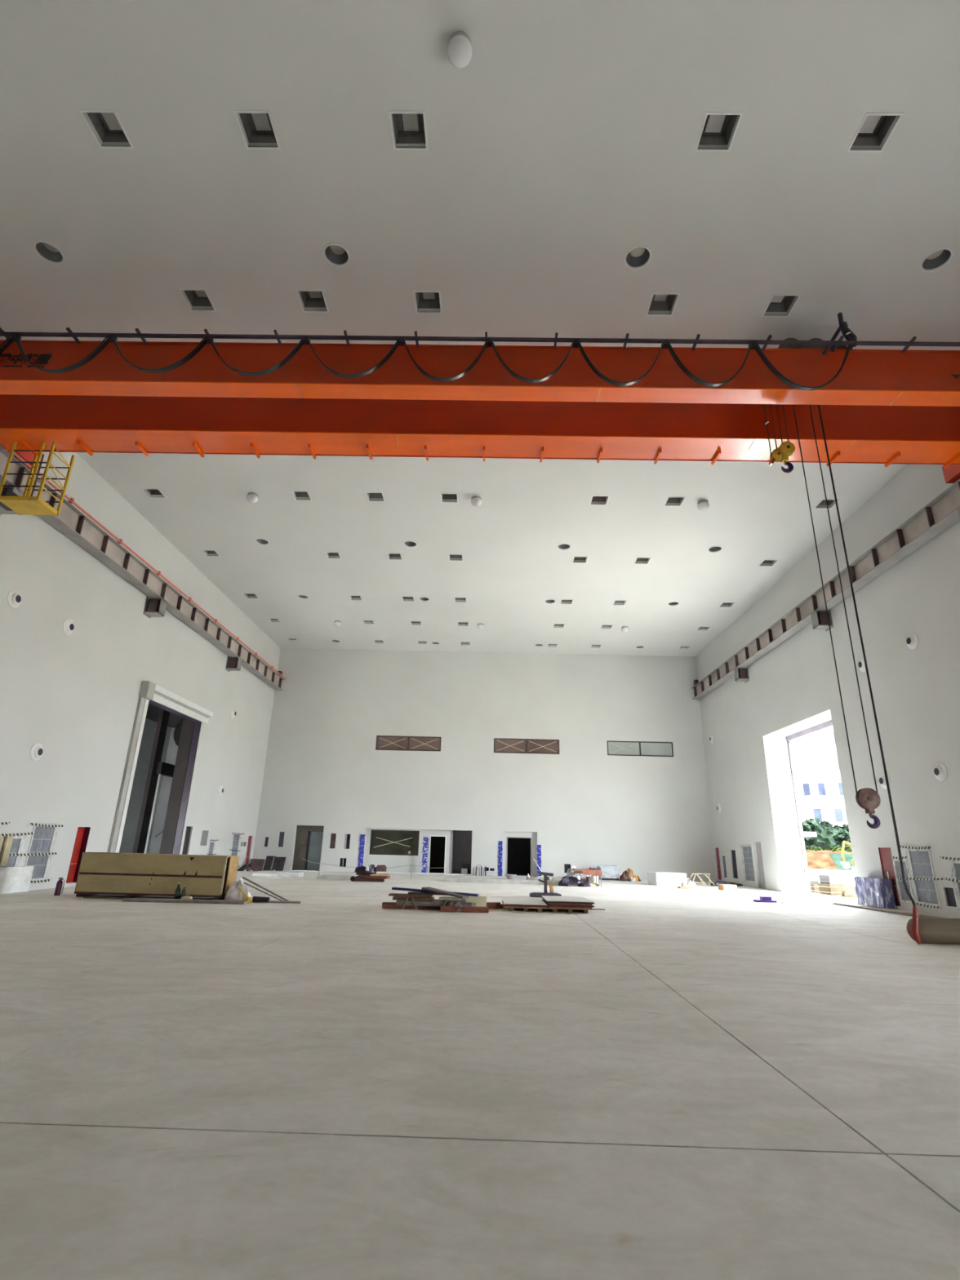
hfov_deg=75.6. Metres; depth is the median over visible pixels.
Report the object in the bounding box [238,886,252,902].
rack
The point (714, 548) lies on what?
recessed light
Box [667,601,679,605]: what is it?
recessed light
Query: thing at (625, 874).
bundle
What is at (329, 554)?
recessed light
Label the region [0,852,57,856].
tape
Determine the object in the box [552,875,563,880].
box
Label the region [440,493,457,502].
recessed light
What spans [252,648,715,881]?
wall
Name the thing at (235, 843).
wall panel
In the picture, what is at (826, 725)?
door frame
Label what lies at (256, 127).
recessed light
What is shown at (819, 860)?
bank
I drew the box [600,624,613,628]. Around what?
recessed light
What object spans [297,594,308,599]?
recessed light
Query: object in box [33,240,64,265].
recessed light
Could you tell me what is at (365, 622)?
recessed light
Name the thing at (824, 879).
crate
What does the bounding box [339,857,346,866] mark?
wall niche
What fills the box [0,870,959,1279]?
floor
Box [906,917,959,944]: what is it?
roll
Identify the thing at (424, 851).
guard
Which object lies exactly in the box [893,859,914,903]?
wall panel
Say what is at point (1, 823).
tape
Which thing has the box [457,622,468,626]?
recessed light
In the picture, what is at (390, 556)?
recessed light
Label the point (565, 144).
ceiling
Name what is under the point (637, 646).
recessed light
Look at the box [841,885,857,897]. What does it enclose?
pile
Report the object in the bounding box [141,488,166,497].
recessed light
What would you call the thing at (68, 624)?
air nozzle
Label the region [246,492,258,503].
dome
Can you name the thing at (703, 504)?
dome
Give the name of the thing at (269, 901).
metal pole
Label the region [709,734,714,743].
air nozzle
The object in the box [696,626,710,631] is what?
recessed light
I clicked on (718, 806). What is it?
air nozzle
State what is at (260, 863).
sheet
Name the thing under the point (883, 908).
plank
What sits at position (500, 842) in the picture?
guard
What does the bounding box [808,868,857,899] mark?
yard
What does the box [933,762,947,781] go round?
air nozzle
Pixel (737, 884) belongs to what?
hose
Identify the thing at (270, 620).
recessed light
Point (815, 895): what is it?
trim
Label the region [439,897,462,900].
plank
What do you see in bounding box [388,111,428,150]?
recessed light
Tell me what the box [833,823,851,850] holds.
bushy tree
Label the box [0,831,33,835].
tape
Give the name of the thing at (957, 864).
wall panel
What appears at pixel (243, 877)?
metal pole
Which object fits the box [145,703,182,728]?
ceiling
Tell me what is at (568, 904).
pallet
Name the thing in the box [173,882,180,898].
bottle
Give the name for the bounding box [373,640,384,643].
recessed light
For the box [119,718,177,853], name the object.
wall
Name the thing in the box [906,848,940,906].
wall panel
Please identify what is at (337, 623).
dome
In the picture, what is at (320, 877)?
plinth
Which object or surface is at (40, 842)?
wall panel
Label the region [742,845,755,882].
wall panel
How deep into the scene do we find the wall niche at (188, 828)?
26.76 m
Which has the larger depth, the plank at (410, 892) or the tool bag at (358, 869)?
the tool bag at (358, 869)
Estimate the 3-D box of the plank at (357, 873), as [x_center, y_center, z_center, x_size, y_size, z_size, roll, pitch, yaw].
[-4.781,9.814,25.987,0.776,0.120,0.300,-4,-19,15]
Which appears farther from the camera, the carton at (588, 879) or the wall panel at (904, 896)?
the carton at (588, 879)
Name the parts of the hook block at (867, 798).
plate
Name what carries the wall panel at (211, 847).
attached to the wall at (75, 695)
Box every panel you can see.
[0,836,23,866]
[24,824,56,880]
[66,826,90,882]
[207,840,214,855]
[230,834,239,855]
[721,854,728,879]
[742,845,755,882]
[878,847,900,906]
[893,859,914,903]
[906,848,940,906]
[951,861,959,902]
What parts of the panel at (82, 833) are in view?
door, door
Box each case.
[376,865,386,871]
[591,867,600,870]
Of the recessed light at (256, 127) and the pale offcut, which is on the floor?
the pale offcut
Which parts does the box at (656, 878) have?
lid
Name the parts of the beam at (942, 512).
bracket plate, bracket plate, bracket plate, bracket plate, bracket plate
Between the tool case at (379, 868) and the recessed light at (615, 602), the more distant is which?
the recessed light at (615, 602)
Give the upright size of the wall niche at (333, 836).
0.790 m
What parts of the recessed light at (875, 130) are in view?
lamp panel, lamp frame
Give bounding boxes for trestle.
[689,873,714,886]
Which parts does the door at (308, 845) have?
panel, post, transom panel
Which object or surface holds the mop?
on the floor
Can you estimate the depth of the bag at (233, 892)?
16.16 m
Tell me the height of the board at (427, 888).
0.202 m
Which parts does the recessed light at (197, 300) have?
lamp frame, lamp panel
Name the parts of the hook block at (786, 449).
plate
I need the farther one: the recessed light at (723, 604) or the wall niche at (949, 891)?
the recessed light at (723, 604)
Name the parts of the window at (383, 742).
pane, pane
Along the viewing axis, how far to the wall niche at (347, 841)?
34.51 m
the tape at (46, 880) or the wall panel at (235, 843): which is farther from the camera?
the wall panel at (235, 843)
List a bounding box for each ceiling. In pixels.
[0,0,959,656]
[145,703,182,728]
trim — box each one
[144,773,161,853]
[159,718,195,853]
[377,871,471,875]
[787,892,857,903]
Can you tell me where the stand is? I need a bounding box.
[529,871,561,897]
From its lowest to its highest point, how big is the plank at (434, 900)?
0.050 m
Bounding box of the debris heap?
[243,863,257,871]
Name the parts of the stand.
post, plate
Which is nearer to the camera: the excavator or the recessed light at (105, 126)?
the recessed light at (105, 126)
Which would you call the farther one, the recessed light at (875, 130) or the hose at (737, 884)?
the hose at (737, 884)
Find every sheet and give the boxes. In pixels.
[249,858,265,871]
[252,872,277,875]
[262,856,275,871]
[272,857,285,871]
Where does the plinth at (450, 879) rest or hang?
on the floor
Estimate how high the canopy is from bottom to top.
4.250 m
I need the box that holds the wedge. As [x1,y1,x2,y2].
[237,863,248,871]
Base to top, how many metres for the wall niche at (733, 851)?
1.340 m
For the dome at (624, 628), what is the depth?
32.71 m
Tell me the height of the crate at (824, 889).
0.420 m
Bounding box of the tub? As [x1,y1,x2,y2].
[461,868,467,873]
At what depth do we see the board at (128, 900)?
15.19 m
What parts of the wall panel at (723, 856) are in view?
panel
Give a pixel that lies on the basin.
(508, 876)
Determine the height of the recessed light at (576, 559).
0.372 m
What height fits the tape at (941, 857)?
0.094 m
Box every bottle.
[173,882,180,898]
[180,885,185,897]
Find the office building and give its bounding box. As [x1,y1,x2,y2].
[791,727,848,826]
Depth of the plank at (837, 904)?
17.87 m
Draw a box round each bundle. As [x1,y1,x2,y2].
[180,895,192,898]
[525,875,537,879]
[622,870,628,880]
[626,867,633,881]
[630,876,635,881]
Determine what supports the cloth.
on the floor
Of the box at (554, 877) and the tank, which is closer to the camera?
the box at (554, 877)
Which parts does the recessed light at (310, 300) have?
lamp panel, lamp frame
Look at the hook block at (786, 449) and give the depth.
13.46 m
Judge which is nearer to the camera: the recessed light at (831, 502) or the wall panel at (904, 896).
the wall panel at (904, 896)
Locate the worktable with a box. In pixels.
[572,869,602,886]
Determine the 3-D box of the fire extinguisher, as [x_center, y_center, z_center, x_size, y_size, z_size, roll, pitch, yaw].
[-11.085,6.510,16.328,0.200,0.440,0.138,1,-18,1]
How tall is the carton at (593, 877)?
0.360 m
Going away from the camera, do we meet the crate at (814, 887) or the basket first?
the basket
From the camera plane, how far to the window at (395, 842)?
34.76 m
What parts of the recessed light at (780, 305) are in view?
lamp panel, lamp frame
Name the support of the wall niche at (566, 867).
attached to the wall at (586, 806)
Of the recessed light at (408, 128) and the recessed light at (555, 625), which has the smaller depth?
the recessed light at (408, 128)
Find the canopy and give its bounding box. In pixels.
[803,831,816,836]
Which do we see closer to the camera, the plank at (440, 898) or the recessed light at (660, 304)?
the recessed light at (660, 304)
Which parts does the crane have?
track arm, track arm, track arm, track arm, track arm, track arm, track arm, walkway plate, track arm, track arm, track arm, track arm, trolley frame, track arm, towing arm, track arm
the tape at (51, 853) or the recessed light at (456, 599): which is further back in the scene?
the recessed light at (456, 599)
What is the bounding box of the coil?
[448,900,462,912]
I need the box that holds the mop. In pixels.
[753,896,777,902]
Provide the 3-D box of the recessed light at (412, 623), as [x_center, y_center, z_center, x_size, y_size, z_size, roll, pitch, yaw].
[-3.425,-1.072,33.129,0.590,0.372,0.590,1,-18,1]
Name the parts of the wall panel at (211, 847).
panel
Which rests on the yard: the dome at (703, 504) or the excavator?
the excavator
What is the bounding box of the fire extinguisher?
[53,877,64,895]
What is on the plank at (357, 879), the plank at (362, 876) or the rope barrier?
the plank at (362, 876)
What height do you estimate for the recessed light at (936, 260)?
0.214 m
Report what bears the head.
on the floor
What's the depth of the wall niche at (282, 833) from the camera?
34.59 m
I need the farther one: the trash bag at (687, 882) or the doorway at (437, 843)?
the doorway at (437, 843)
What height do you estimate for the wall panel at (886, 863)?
1.680 m
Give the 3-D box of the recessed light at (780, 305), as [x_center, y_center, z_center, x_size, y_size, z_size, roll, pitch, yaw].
[6.502,-7.391,13.419,0.590,0.372,0.590,1,-18,1]
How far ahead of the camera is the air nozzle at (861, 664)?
20.55 m
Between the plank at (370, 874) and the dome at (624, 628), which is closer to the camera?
the plank at (370, 874)
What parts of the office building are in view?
pane, pane, pane, pane, pane, pane, pane, pane, pane, pane, pane, pane, pane, pane, pane, pane, pane, pane, pane, pane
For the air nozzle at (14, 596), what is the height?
0.500 m
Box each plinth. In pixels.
[276,871,303,877]
[316,875,359,879]
[446,876,559,884]
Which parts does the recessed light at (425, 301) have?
lamp panel, lamp frame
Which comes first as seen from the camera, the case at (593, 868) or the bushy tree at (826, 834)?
the case at (593, 868)
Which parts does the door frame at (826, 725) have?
guide rail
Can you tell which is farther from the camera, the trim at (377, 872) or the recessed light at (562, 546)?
the trim at (377, 872)
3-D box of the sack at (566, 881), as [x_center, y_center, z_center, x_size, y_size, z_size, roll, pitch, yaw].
[3.892,10.246,26.354,1.136,0.443,0.682,1,-18,1]
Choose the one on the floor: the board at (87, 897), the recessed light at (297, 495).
the board at (87, 897)
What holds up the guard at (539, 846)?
attached to the wall at (586, 806)
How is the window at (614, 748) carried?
in the wall at (586, 806)
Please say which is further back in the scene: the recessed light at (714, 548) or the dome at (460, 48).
the recessed light at (714, 548)
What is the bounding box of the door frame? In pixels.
[107,680,213,853]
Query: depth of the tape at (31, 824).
18.00 m
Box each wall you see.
[0,451,280,890]
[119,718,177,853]
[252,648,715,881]
[364,828,450,873]
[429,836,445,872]
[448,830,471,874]
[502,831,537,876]
[696,464,959,918]
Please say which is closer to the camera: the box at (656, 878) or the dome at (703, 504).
the dome at (703, 504)
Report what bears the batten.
on the floor
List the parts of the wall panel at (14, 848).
panel frame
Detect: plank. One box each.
[353,877,384,881]
[355,872,376,875]
[359,875,390,879]
[369,874,390,875]
[382,902,395,904]
[382,904,440,910]
[388,893,432,897]
[392,896,434,901]
[395,900,472,906]
[408,891,446,895]
[432,898,466,902]
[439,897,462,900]
[440,905,488,912]
[486,902,500,906]
[486,903,497,907]
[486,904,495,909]
[832,902,946,918]
[883,908,953,918]
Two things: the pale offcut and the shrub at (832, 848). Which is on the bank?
the shrub at (832, 848)
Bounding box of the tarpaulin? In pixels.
[828,853,854,870]
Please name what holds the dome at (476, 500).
attached to the ceiling at (565, 144)
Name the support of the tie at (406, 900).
attached to the plank at (418, 903)
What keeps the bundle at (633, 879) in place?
on the floor
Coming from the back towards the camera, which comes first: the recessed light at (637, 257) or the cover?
the cover
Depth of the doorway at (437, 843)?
36.96 m
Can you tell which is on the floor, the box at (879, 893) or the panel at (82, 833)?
the box at (879, 893)
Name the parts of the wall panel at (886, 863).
door, door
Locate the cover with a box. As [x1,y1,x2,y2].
[0,866,34,894]
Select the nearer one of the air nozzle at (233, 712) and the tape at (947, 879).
the tape at (947, 879)
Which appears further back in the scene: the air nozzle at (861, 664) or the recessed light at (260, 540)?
the recessed light at (260, 540)
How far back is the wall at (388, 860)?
34.47 m
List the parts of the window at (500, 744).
pane, pane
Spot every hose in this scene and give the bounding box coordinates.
[710,880,731,885]
[728,881,742,886]
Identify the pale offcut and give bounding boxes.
[511,911,525,913]
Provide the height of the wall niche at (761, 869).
2.000 m
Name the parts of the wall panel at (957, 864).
panel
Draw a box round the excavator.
[840,840,855,871]
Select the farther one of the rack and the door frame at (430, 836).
the door frame at (430, 836)
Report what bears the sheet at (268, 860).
on the floor
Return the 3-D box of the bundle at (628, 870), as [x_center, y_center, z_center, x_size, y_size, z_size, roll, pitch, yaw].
[7.728,12.128,32.002,0.531,0.639,0.569,1,-18,1]
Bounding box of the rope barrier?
[302,857,426,878]
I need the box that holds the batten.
[270,856,275,871]
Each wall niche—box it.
[182,826,191,854]
[265,836,268,846]
[278,831,284,847]
[329,833,336,848]
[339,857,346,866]
[344,834,350,848]
[564,863,570,872]
[731,849,737,878]
[755,841,765,888]
[945,887,956,906]
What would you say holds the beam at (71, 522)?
attached to the wall at (75, 695)
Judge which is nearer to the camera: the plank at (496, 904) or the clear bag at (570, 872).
the plank at (496, 904)
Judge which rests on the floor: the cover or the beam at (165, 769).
the cover
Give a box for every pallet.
[502,897,548,911]
[541,895,594,913]
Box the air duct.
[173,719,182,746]
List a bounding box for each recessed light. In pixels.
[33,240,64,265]
[79,109,133,148]
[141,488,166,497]
[177,288,216,311]
[200,550,220,556]
[233,110,280,149]
[243,593,258,598]
[255,537,269,544]
[266,617,281,622]
[286,638,298,641]
[290,490,311,500]
[295,289,328,312]
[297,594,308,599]
[323,242,350,266]
[324,551,342,559]
[348,595,362,599]
[362,620,374,624]
[364,492,385,502]
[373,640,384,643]
[386,552,402,559]
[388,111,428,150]
[400,595,414,601]
[403,540,417,547]
[409,621,422,625]
[413,290,442,313]
[416,640,427,644]
[418,596,430,601]
[431,641,439,644]
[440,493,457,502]
[448,554,462,560]
[453,597,466,602]
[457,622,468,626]
[460,641,470,645]
[534,644,543,646]
[544,599,555,604]
[546,643,558,647]
[552,623,564,627]
[557,543,570,550]
[560,599,573,604]
[572,555,588,563]
[589,495,609,505]
[590,644,601,648]
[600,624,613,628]
[612,600,626,604]
[623,244,651,270]
[633,557,651,564]
[635,645,644,648]
[645,293,679,315]
[663,496,685,506]
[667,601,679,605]
[677,646,690,649]
[694,111,743,151]
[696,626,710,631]
[707,546,722,552]
[718,602,735,607]
[758,559,778,566]
[761,293,800,317]
[813,498,839,508]
[846,112,904,152]
[920,247,953,272]
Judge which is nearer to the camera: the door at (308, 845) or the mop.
the mop
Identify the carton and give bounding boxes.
[578,874,586,881]
[586,876,592,883]
[591,875,598,884]
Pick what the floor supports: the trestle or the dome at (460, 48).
the trestle
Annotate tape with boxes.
[0,822,9,824]
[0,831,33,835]
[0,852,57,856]
[30,822,64,826]
[30,878,51,883]
[231,832,244,835]
[889,855,906,858]
[896,876,944,879]
[899,845,930,848]
[915,902,941,908]
[939,856,959,860]
[945,877,959,882]
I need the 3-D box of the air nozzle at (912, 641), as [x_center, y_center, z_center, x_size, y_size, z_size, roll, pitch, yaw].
[12.697,0.028,18.235,0.118,0.500,0.500,1,-18,1]
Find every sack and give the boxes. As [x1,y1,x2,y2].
[558,875,583,886]
[581,881,591,886]
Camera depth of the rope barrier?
29.17 m
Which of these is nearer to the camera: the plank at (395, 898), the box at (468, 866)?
the plank at (395, 898)
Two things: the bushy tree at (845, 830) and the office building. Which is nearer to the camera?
the bushy tree at (845, 830)
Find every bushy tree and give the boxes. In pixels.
[802,817,844,850]
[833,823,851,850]
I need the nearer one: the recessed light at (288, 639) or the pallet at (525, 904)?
the pallet at (525, 904)
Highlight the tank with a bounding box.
[596,864,621,880]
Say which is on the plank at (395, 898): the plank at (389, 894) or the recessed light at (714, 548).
the plank at (389, 894)
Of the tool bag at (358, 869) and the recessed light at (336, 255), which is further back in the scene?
the tool bag at (358, 869)
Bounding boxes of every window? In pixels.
[368,829,419,855]
[375,735,441,751]
[493,737,559,754]
[607,740,673,756]
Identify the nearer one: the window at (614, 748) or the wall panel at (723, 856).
the wall panel at (723, 856)
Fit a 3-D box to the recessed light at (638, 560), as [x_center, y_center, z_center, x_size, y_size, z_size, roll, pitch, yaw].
[6.648,-3.408,25.340,0.590,0.372,0.590,1,-18,1]
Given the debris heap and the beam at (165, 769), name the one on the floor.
the debris heap
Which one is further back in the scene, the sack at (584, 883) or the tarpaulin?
the tarpaulin
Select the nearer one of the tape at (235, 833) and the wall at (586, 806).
the tape at (235, 833)
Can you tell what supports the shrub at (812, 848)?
on the bank
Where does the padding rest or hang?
on the cover
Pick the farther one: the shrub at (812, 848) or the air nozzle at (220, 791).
the shrub at (812, 848)
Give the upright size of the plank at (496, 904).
0.090 m
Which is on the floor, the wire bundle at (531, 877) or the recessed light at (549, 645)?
the wire bundle at (531, 877)
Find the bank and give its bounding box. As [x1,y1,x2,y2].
[805,849,852,869]
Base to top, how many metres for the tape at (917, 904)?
0.106 m
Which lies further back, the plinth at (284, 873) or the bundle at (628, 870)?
the bundle at (628, 870)
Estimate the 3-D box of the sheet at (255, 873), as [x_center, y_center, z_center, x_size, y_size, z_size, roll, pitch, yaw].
[-9.584,10.684,28.180,1.300,0.100,0.800,2,-18,-2]
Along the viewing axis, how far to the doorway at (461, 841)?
35.92 m
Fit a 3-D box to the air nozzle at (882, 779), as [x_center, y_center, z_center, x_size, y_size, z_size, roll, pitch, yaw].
[12.632,4.417,19.384,0.118,0.500,0.500,1,-18,1]
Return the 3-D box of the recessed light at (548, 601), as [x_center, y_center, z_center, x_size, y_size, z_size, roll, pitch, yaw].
[3.371,-1.943,29.730,0.540,0.214,0.540,1,-18,1]
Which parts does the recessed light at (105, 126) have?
lamp frame, lamp panel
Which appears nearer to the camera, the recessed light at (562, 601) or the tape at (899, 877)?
the tape at (899, 877)
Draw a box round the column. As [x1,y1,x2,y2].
[132,708,169,853]
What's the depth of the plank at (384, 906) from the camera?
15.15 m
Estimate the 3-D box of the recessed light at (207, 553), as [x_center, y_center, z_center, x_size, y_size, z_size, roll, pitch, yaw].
[-11.145,-3.762,25.676,0.590,0.372,0.590,1,-18,1]
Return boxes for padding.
[0,835,13,866]
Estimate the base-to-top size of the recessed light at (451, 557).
0.372 m
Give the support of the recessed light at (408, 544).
in the ceiling at (565, 144)
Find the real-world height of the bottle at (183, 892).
0.360 m
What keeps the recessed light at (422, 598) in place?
in the ceiling at (565, 144)
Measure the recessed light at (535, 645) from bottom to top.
0.214 m
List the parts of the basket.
post, rail, rail, post, rail, floor plate, rail, cabinet post, post, rail, post, rail, rail, rail, rail, rail, rail, rail, post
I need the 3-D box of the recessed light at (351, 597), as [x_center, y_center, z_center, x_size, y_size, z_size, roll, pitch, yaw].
[-6.004,-2.206,29.933,0.590,0.372,0.590,1,-18,1]
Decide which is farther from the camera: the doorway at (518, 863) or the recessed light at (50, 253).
the doorway at (518, 863)
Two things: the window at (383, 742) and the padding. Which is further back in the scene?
the window at (383, 742)
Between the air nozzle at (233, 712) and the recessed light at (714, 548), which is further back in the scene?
the air nozzle at (233, 712)
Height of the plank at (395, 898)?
0.070 m
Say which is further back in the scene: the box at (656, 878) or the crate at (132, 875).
the box at (656, 878)
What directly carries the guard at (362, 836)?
attached to the wall at (586, 806)
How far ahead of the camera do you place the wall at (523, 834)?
34.45 m
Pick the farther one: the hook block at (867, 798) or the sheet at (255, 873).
the sheet at (255, 873)
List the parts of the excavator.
dipper arm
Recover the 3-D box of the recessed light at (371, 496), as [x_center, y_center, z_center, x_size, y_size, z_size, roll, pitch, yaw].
[-3.571,-5.061,21.188,0.590,0.372,0.590,1,-18,1]
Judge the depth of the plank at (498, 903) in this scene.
15.80 m
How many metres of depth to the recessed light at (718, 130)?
10.37 m
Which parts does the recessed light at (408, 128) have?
lamp panel, lamp frame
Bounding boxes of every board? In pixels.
[83,896,127,899]
[121,897,248,904]
[391,887,479,896]
[421,886,468,898]
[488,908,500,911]
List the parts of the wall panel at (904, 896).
panel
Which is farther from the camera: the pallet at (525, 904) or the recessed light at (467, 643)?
the recessed light at (467, 643)
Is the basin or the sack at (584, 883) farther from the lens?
the basin
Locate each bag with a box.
[223,878,251,900]
[355,866,366,872]
[366,864,377,872]
[566,866,576,876]
[680,878,696,888]
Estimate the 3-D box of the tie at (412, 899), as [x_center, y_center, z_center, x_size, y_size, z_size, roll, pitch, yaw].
[-1.594,6.415,15.047,0.161,0.264,0.079,1,-18,1]
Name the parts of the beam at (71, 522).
bracket plate, bracket plate, bracket plate, bracket plate, bracket plate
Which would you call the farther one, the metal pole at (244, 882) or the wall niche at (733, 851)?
the wall niche at (733, 851)
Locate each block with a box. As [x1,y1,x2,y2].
[462,895,486,906]
[763,404,795,472]
[792,404,880,828]
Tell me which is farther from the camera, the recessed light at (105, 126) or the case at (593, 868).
the case at (593, 868)
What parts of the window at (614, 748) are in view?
pane, pane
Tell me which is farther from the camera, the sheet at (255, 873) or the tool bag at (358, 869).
the sheet at (255, 873)
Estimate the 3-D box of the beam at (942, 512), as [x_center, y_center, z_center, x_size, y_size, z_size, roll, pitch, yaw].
[12.483,-4.898,12.041,0.508,1.770,51.825,1,-18,1]
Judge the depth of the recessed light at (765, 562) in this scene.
25.45 m
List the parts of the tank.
rail, tank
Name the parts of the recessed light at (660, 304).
lamp panel, lamp frame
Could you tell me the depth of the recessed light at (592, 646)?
36.33 m
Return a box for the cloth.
[677,886,693,888]
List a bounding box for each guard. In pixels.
[357,834,364,866]
[420,836,428,872]
[496,840,502,875]
[535,844,541,875]
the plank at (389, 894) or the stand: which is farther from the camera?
the stand
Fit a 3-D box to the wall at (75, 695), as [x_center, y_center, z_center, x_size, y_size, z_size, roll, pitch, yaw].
[-12.861,-1.690,11.290,0.300,12.813,52.045,1,-18,1]
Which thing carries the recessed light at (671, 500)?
in the ceiling at (565, 144)
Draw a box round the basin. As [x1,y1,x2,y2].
[505,874,516,879]
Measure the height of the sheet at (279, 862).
0.688 m
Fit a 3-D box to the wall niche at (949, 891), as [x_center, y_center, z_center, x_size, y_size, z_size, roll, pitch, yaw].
[12.649,6.888,16.565,0.020,0.470,0.380,1,-18,1]
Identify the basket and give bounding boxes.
[0,440,75,515]
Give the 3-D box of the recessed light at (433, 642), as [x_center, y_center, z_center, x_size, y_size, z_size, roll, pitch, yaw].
[-2.598,0.095,36.303,0.540,0.214,0.540,1,-18,1]
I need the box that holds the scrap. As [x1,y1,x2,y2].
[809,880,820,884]
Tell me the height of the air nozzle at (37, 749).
0.500 m
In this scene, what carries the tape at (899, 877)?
attached to the wall panel at (922, 861)
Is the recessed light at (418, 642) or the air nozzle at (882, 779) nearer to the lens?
the air nozzle at (882, 779)
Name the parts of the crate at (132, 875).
panel, plywood panel, plywood panel, plywood panel, lid, plywood panel, plywood panel, plywood panel, corner post, panel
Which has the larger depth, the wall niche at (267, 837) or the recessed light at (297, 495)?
the wall niche at (267, 837)
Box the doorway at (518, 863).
[506,837,530,875]
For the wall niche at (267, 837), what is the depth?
34.56 m
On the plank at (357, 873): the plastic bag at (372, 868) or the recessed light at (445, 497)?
the plastic bag at (372, 868)
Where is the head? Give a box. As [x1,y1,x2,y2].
[252,896,270,902]
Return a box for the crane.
[0,312,959,483]
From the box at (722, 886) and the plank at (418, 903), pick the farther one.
the box at (722, 886)
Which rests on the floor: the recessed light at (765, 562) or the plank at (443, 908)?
the plank at (443, 908)
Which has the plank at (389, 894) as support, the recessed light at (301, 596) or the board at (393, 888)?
the board at (393, 888)
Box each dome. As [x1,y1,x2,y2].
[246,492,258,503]
[333,620,341,626]
[447,31,472,68]
[471,495,482,506]
[477,622,484,630]
[621,626,628,632]
[697,499,709,511]
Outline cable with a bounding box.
[0,333,850,391]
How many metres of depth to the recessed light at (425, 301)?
13.76 m
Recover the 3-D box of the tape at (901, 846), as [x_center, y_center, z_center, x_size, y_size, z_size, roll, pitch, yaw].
[12.556,5.987,17.859,0.032,0.106,1.360,1,-18,1]
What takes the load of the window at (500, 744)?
in the wall at (586, 806)
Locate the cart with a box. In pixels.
[350,875,361,881]
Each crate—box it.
[74,852,239,899]
[810,884,819,893]
[817,883,846,895]
[818,875,842,884]
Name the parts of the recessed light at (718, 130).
lamp frame, lamp panel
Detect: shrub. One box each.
[805,846,822,851]
[822,845,846,851]
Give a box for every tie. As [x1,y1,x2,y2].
[401,897,408,909]
[411,897,417,909]
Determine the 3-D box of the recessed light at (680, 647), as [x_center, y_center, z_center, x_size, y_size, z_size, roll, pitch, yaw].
[11.878,0.296,36.027,0.590,0.372,0.590,1,-18,1]
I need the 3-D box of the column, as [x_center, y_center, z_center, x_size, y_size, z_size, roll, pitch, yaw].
[-15.493,6.882,29.101,0.200,7.600,0.600,1,-18,1]
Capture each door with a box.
[292,825,324,871]
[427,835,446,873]
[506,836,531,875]
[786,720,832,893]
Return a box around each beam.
[0,445,286,690]
[156,761,174,777]
[691,479,959,699]
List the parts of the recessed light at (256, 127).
lamp panel, lamp frame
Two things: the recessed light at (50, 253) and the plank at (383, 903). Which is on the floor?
the plank at (383, 903)
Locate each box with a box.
[462,863,471,873]
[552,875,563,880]
[647,871,686,885]
[718,884,737,890]
[853,876,897,908]
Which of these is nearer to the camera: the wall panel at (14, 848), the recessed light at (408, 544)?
the wall panel at (14, 848)
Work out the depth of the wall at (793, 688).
20.78 m
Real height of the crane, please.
1.922 m
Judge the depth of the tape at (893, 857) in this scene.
18.61 m
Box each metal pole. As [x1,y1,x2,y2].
[241,876,288,901]
[244,882,283,901]
[256,900,300,903]
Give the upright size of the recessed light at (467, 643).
0.372 m
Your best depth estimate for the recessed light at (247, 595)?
30.22 m
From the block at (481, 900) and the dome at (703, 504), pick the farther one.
the dome at (703, 504)
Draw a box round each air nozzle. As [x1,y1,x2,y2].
[7,589,22,608]
[30,742,43,760]
[62,618,74,635]
[217,785,223,795]
[231,708,235,718]
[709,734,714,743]
[716,803,721,813]
[857,657,867,671]
[879,773,889,789]
[906,632,918,649]
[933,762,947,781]
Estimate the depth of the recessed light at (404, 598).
30.10 m
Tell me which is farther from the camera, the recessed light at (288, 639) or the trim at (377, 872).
the recessed light at (288, 639)
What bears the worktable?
on the floor
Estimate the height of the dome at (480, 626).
0.300 m
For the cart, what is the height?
0.261 m

